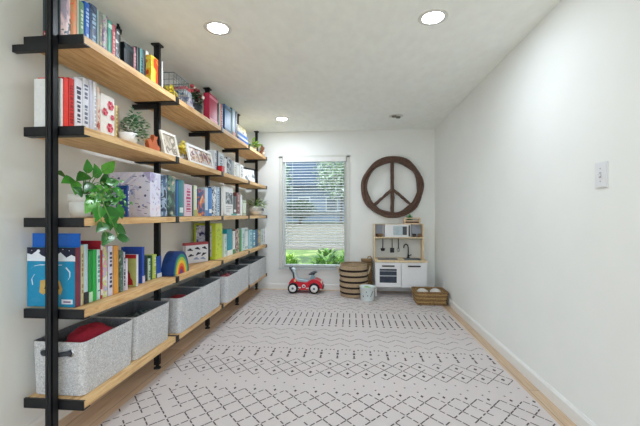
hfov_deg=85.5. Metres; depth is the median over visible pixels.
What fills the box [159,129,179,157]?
framed photo
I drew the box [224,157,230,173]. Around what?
book
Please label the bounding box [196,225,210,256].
picture
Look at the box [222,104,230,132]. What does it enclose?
book
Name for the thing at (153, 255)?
book
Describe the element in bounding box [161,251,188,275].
rainbow stacker
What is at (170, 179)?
book
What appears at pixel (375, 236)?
shelf
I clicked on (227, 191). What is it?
book
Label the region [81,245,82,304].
book
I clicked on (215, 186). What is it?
book
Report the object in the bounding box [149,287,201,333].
bin
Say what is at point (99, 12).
book
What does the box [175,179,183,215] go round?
book
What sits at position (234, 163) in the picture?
book
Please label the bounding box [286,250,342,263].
ground
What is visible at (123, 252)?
book
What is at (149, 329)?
bin
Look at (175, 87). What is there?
game box
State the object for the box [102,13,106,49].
book
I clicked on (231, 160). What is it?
book
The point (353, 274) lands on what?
basket
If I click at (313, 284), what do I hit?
car
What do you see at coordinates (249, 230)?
book
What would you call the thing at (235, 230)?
book
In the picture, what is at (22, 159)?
wall
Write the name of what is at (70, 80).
book
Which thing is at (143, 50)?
book
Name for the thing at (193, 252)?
print
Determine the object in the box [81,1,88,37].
book
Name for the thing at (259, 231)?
book
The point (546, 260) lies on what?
wall
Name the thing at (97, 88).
book
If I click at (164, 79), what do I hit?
wire basket
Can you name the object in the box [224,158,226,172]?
book
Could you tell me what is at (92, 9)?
book
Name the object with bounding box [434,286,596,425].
baseboard
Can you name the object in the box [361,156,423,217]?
peace sign
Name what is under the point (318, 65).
ceiling
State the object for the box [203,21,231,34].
recessed light
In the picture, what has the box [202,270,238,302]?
bin
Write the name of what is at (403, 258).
sink
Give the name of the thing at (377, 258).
cooktop
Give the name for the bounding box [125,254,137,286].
book
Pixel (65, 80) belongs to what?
book
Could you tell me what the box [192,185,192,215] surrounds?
book
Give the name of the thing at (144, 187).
storage box
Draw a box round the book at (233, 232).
[232,231,235,253]
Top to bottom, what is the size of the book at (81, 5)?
0.260 m
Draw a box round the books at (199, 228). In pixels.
[194,223,221,259]
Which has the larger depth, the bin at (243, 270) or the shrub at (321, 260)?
the shrub at (321, 260)
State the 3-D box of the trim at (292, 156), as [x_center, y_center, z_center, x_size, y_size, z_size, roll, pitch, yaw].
[-0.092,-0.031,5.343,1.100,1.754,0.012,0,0,5]
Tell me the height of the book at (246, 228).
0.290 m
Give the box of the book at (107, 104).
[100,93,114,135]
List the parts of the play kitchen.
panel, oven door, panel, rail, cupboard door, panel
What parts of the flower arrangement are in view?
pot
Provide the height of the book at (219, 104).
0.253 m
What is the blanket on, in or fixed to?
in the bin at (82, 366)
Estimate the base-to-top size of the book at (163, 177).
0.304 m
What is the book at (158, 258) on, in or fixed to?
on the shelving unit at (79, 53)
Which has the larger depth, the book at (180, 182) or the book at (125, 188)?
the book at (180, 182)
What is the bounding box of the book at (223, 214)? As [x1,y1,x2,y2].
[223,214,239,215]
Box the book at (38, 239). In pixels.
[32,233,80,305]
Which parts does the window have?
meeting rail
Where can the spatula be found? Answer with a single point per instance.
(392, 248)
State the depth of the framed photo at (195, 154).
3.10 m
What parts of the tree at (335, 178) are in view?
crown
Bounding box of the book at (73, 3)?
[70,0,76,33]
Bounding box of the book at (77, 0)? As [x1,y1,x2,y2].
[77,0,78,33]
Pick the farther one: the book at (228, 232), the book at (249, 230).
the book at (249, 230)
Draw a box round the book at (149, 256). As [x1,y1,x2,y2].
[144,255,151,279]
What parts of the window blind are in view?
head rail, rail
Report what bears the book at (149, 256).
on the shelving unit at (79, 53)
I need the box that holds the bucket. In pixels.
[359,284,374,301]
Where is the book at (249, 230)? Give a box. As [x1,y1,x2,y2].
[248,229,251,248]
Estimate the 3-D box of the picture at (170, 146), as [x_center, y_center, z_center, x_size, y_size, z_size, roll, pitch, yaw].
[-1.139,-0.522,2.619,0.040,0.149,0.154,0,0,10]
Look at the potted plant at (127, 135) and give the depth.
2.19 m
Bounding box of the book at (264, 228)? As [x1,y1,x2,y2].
[263,228,264,243]
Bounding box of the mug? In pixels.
[217,166,224,171]
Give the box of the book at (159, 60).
[157,59,160,85]
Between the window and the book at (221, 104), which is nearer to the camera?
the book at (221, 104)
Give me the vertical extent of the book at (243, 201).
0.190 m
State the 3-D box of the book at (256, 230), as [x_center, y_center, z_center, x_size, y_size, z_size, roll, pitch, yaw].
[-0.977,0.346,4.996,0.142,0.244,0.126,0,0,5]
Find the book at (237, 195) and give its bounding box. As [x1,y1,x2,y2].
[233,193,239,213]
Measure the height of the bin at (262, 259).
0.268 m
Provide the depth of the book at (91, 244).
1.91 m
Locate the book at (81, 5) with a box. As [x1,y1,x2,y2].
[79,0,83,33]
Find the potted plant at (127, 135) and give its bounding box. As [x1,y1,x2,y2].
[118,107,150,143]
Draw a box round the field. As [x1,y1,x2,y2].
[286,222,343,222]
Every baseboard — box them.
[26,410,72,425]
[250,283,433,290]
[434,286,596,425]
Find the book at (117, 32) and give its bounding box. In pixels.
[115,28,119,58]
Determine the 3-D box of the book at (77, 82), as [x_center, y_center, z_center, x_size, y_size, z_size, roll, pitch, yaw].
[-1.341,-0.572,1.831,0.142,0.282,0.050,0,0,5]
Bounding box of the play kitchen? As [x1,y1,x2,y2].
[373,224,427,295]
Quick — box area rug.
[98,290,559,425]
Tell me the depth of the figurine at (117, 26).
2.35 m
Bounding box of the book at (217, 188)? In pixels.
[216,187,219,215]
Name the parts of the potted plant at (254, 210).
pot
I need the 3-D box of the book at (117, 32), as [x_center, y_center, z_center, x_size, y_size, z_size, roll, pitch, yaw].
[-1.302,-1.011,2.154,0.102,0.265,0.040,0,0,5]
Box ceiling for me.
[80,0,560,132]
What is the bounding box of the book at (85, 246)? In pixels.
[81,244,88,303]
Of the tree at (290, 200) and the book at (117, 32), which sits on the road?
the tree at (290, 200)
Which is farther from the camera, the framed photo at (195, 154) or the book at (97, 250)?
the framed photo at (195, 154)
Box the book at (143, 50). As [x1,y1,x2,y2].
[143,50,144,75]
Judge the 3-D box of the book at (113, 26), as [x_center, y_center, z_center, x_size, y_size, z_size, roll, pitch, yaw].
[-1.310,-1.016,2.116,0.112,0.275,0.031,0,0,5]
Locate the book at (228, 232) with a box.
[222,229,232,255]
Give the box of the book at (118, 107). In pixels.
[118,107,119,137]
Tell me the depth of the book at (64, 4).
1.75 m
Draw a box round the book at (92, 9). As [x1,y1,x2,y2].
[88,3,96,42]
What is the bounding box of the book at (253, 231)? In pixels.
[252,230,254,247]
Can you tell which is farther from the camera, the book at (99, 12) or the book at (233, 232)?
the book at (233, 232)
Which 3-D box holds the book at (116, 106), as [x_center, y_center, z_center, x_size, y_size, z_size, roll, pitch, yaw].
[-1.304,-0.548,2.126,0.122,0.234,0.020,0,0,5]
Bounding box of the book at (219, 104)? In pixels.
[219,104,220,126]
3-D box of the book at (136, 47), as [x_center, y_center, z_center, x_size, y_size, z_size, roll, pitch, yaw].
[-1.274,-1.006,2.358,0.082,0.255,0.032,0,0,5]
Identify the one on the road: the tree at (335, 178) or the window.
the tree at (335, 178)
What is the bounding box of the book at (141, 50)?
[140,48,142,73]
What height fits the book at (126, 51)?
0.224 m
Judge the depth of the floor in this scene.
2.48 m
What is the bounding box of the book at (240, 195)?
[240,195,241,214]
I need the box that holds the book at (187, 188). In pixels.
[184,184,191,215]
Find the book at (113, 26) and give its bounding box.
[112,24,114,54]
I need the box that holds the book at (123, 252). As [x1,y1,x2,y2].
[123,252,124,290]
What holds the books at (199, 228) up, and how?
on the shelving unit at (79, 53)
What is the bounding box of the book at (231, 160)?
[231,160,232,174]
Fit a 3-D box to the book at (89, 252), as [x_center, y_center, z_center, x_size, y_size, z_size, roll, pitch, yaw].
[-1.315,0.332,1.844,0.202,0.272,0.026,0,0,5]
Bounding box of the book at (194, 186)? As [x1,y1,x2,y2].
[193,185,196,215]
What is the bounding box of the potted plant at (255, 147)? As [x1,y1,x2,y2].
[248,137,263,150]
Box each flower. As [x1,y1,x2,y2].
[107,101,113,110]
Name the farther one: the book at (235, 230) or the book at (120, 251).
the book at (235, 230)
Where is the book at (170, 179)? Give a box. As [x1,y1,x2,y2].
[167,175,174,215]
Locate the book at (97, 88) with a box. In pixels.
[96,87,99,131]
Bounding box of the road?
[286,223,343,249]
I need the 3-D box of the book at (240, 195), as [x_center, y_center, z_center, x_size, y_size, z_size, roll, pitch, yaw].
[-1.031,-0.109,4.286,0.122,0.253,0.073,0,0,5]
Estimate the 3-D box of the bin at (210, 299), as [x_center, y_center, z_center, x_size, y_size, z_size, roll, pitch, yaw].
[-1.140,0.778,3.271,0.265,0.268,0.438,0,0,5]
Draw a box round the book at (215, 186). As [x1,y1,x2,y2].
[215,186,222,215]
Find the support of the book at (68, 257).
on the shelving unit at (79, 53)
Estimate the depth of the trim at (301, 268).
5.33 m
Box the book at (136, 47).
[134,46,139,71]
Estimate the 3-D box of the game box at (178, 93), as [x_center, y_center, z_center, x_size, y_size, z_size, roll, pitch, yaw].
[-1.230,-1.019,2.982,0.218,0.050,0.104,0,0,5]
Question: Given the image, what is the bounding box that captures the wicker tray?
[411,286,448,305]
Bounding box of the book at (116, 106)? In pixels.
[115,105,117,136]
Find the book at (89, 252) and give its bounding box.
[88,251,92,302]
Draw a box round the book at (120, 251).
[119,250,122,291]
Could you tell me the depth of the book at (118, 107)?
2.14 m
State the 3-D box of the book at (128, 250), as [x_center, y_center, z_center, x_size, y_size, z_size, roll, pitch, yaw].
[-1.269,0.346,2.350,0.152,0.244,0.028,0,0,5]
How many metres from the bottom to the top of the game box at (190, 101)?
0.055 m
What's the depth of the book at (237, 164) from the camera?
4.16 m
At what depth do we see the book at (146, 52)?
2.44 m
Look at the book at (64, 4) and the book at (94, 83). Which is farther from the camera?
the book at (94, 83)
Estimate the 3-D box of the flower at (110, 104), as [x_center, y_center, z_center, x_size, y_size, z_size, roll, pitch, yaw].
[-1.248,-0.644,2.063,0.002,0.054,0.057,0,0,5]
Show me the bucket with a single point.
(366, 294)
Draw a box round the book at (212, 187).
[206,186,215,215]
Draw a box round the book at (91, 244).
[81,241,102,298]
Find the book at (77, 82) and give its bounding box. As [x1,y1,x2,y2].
[69,77,81,125]
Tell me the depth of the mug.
3.51 m
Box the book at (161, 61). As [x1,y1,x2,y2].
[161,61,162,87]
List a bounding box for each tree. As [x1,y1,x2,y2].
[286,165,293,195]
[287,200,316,223]
[311,162,343,222]
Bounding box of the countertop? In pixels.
[373,257,427,262]
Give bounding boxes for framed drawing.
[243,167,255,182]
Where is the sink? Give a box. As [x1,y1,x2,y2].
[403,258,420,259]
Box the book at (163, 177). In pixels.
[161,174,166,215]
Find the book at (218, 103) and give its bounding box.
[217,103,218,124]
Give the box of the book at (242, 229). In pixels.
[237,228,244,250]
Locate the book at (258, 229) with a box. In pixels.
[258,229,262,244]
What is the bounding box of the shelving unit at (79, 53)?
[12,0,266,425]
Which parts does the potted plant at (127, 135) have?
pot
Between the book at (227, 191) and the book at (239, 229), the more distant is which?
the book at (239, 229)
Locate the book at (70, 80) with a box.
[65,77,73,125]
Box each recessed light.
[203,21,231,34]
[275,117,288,120]
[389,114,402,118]
[418,9,447,25]
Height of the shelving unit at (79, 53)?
2.440 m
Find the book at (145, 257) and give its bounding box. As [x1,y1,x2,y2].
[144,256,147,280]
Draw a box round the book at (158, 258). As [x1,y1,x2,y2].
[156,256,161,277]
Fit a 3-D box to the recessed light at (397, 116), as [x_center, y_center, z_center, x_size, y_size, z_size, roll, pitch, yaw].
[0.990,-1.266,4.510,0.188,0.022,0.188,0,0,5]
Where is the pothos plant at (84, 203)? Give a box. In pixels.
[58,159,132,245]
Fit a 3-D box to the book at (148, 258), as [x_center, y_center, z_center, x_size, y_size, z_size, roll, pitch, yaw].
[-1.255,0.391,2.453,0.102,0.153,0.030,0,0,5]
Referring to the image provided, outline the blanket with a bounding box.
[65,322,112,341]
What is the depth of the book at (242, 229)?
4.39 m
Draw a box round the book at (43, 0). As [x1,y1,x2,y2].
[43,0,59,35]
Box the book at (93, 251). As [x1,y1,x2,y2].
[88,250,95,300]
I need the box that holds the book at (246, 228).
[239,227,247,249]
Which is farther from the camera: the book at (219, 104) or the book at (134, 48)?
the book at (219, 104)
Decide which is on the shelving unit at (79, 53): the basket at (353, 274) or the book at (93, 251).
the book at (93, 251)
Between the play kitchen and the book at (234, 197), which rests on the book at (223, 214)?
the book at (234, 197)
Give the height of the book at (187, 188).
0.266 m
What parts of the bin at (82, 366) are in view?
handle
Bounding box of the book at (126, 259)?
[125,258,127,289]
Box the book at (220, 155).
[218,152,223,165]
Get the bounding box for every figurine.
[116,23,121,34]
[145,135,159,150]
[259,145,264,154]
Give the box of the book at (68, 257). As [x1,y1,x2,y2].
[27,247,79,306]
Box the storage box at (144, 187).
[110,172,160,216]
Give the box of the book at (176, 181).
[175,180,177,215]
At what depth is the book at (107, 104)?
2.04 m
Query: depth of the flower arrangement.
3.07 m
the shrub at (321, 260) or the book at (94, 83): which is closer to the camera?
the book at (94, 83)
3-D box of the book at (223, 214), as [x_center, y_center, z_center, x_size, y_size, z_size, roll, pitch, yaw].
[-1.076,0.007,3.942,0.202,0.021,0.442,0,0,5]
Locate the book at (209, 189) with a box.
[208,188,211,215]
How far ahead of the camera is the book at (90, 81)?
1.91 m
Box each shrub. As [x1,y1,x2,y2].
[286,253,301,263]
[310,245,343,264]
[338,248,343,262]
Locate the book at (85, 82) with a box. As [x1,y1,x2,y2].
[76,77,88,127]
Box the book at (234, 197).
[233,196,235,213]
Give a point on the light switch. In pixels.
(601, 168)
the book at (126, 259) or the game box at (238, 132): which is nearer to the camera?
the book at (126, 259)
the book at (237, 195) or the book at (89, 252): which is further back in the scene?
the book at (237, 195)
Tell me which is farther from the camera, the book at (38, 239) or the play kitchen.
the play kitchen
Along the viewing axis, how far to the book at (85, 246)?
1.80 m
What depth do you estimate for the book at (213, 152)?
3.46 m
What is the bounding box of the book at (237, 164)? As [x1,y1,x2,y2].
[236,162,239,176]
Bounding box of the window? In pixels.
[283,162,345,266]
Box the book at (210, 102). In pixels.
[204,93,217,124]
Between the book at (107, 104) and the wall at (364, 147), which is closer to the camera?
the book at (107, 104)
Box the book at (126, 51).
[120,41,133,67]
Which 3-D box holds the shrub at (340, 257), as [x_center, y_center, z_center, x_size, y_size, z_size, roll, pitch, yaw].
[0.735,1.082,7.665,1.034,0.862,1.070,0,0,5]
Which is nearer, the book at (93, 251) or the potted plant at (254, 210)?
the book at (93, 251)
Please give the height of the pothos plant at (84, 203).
0.479 m
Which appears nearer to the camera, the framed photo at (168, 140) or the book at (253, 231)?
the framed photo at (168, 140)
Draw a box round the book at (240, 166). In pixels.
[239,164,242,177]
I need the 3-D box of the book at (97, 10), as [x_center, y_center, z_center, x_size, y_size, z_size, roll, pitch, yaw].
[-1.323,-1.022,1.984,0.111,0.288,0.008,0,0,5]
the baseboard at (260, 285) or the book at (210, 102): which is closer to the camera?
the book at (210, 102)
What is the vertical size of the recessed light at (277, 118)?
0.004 m
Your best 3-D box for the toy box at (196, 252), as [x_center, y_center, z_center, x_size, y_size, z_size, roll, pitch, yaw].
[-1.202,0.371,3.349,0.051,0.194,0.257,0,0,33]
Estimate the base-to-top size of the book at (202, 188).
0.269 m
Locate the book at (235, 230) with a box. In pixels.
[232,229,238,252]
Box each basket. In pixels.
[163,72,188,103]
[337,261,370,297]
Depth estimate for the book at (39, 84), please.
1.72 m
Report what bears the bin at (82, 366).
on the shelving unit at (79, 53)
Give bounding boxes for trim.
[279,155,349,266]
[279,267,339,269]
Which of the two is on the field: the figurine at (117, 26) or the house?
the house
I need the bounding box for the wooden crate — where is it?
[403,218,419,223]
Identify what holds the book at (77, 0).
on the shelving unit at (79, 53)
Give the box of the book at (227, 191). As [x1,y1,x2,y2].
[223,186,232,213]
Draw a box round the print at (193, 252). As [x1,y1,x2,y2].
[187,246,206,259]
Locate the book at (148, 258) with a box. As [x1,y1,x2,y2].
[148,258,149,279]
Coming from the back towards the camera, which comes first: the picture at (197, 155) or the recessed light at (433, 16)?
the picture at (197, 155)
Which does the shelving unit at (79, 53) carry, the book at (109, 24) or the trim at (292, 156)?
the book at (109, 24)
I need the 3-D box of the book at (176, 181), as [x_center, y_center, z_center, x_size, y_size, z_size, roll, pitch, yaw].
[-1.196,-0.123,2.726,0.152,0.281,0.034,0,0,5]
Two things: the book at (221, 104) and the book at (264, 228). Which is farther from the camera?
the book at (264, 228)
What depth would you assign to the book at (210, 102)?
3.32 m
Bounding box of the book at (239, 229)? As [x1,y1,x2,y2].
[239,229,240,251]
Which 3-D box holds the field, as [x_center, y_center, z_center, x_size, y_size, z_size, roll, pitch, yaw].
[9.727,1.583,108.565,180.000,0.160,102.000,0,0,5]
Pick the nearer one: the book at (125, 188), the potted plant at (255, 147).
the book at (125, 188)
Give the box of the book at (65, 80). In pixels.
[38,77,67,125]
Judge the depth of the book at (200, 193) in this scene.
3.14 m
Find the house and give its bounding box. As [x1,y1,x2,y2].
[286,162,343,220]
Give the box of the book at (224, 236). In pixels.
[222,234,226,256]
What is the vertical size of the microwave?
0.184 m
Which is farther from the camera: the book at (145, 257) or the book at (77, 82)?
the book at (145, 257)
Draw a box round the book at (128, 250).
[121,247,144,282]
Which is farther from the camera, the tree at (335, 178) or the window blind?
the tree at (335, 178)
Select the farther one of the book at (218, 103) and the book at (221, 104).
the book at (221, 104)
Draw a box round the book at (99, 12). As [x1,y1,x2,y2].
[98,11,101,46]
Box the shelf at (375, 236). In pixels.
[375,236,422,237]
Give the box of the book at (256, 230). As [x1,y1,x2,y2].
[252,229,257,246]
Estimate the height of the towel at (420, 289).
0.119 m
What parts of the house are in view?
pane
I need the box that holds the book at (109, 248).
[107,246,112,295]
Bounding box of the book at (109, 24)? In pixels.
[107,19,111,52]
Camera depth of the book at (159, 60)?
2.54 m
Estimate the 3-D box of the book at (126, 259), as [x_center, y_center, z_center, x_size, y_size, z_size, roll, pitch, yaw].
[-1.278,0.371,2.140,0.182,0.194,0.021,0,0,5]
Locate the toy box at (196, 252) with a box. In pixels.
[183,241,207,263]
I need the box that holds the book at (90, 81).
[89,80,92,128]
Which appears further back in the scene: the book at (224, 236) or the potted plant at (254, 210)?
the potted plant at (254, 210)
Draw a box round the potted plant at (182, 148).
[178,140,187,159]
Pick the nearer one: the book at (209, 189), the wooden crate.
the book at (209, 189)
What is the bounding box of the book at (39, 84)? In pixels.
[34,78,62,126]
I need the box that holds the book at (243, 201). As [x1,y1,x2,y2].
[242,200,245,214]
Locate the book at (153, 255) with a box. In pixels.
[144,254,156,278]
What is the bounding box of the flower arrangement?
[190,84,204,113]
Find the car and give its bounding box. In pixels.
[288,266,323,293]
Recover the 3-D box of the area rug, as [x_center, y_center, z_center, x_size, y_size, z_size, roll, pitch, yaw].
[0.181,1.159,3.341,2.521,0.007,3.692,0,0,5]
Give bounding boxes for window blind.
[283,157,345,247]
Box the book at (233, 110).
[232,109,235,136]
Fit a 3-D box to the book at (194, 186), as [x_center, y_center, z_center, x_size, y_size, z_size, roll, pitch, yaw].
[-1.167,-0.116,3.047,0.152,0.268,0.061,0,0,5]
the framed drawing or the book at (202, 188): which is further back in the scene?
the framed drawing
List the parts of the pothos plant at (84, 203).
pot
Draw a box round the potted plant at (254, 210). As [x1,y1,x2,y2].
[247,198,267,214]
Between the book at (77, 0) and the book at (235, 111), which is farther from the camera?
the book at (235, 111)
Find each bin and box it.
[34,318,132,395]
[95,300,168,360]
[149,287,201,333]
[176,278,220,316]
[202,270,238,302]
[216,265,248,292]
[232,260,258,284]
[241,256,265,278]
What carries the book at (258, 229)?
on the shelving unit at (79, 53)
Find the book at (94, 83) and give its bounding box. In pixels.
[93,81,95,129]
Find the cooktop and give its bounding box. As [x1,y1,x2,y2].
[377,258,397,259]
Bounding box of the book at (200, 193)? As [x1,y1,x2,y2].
[197,189,204,215]
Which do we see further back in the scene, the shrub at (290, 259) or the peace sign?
the shrub at (290, 259)
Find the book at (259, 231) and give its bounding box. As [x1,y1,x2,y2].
[258,230,260,245]
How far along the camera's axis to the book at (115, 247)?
2.04 m
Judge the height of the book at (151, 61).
0.240 m
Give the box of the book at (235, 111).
[235,111,236,136]
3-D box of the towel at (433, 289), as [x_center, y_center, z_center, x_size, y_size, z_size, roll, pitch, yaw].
[1.511,1.030,4.527,0.143,0.118,0.191,0,0,5]
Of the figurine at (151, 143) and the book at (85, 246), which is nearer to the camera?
the book at (85, 246)
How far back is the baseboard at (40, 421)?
1.85 m
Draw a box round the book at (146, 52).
[145,50,148,75]
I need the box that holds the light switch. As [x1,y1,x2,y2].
[595,161,607,187]
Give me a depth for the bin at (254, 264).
4.61 m
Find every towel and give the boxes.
[417,288,427,291]
[430,288,440,291]
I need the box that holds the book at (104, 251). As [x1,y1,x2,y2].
[102,246,106,297]
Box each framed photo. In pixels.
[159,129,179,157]
[185,142,213,168]
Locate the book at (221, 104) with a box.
[221,104,222,126]
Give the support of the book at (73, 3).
on the shelving unit at (79, 53)
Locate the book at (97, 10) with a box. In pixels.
[97,10,97,43]
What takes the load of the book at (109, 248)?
on the shelving unit at (79, 53)
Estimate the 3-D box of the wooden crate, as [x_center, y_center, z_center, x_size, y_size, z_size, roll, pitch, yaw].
[1.350,0.100,5.090,0.230,0.092,0.100,0,0,5]
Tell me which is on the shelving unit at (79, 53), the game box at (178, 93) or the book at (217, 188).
the book at (217, 188)
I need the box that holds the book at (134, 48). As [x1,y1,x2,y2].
[132,47,135,69]
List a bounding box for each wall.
[0,0,245,425]
[246,129,434,285]
[435,0,639,425]
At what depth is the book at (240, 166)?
4.31 m
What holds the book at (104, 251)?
on the shelving unit at (79, 53)
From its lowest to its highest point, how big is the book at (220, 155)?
0.211 m
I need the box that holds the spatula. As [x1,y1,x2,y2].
[390,238,393,252]
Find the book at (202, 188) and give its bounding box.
[197,187,207,215]
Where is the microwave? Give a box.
[384,224,410,236]
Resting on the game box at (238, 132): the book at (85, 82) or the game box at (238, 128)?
the game box at (238, 128)
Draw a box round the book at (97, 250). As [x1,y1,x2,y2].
[88,249,99,299]
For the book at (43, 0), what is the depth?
1.72 m
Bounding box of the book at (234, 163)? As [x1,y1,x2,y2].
[233,161,235,175]
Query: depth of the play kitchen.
5.03 m
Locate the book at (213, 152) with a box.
[207,150,216,169]
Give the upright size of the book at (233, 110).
0.319 m
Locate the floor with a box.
[58,288,576,425]
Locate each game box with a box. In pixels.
[174,86,190,92]
[175,90,191,98]
[178,96,192,105]
[237,127,246,136]
[237,131,246,140]
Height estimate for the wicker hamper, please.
0.540 m
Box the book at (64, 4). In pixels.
[60,0,69,34]
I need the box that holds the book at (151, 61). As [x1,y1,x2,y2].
[146,55,157,83]
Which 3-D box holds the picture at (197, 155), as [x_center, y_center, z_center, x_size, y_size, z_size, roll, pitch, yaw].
[-1.082,-0.513,3.134,0.031,0.122,0.438,0,0,6]
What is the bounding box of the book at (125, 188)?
[116,185,128,216]
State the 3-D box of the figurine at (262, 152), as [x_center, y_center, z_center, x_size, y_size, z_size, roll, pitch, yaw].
[-0.885,-0.963,5.308,0.100,0.174,0.090,0,0,5]
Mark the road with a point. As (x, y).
(286, 223)
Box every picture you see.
[163,134,177,155]
[189,147,211,166]
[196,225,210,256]
[226,192,232,203]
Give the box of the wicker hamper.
[361,256,372,284]
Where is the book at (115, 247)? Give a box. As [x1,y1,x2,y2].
[103,245,118,293]
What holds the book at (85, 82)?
on the shelving unit at (79, 53)

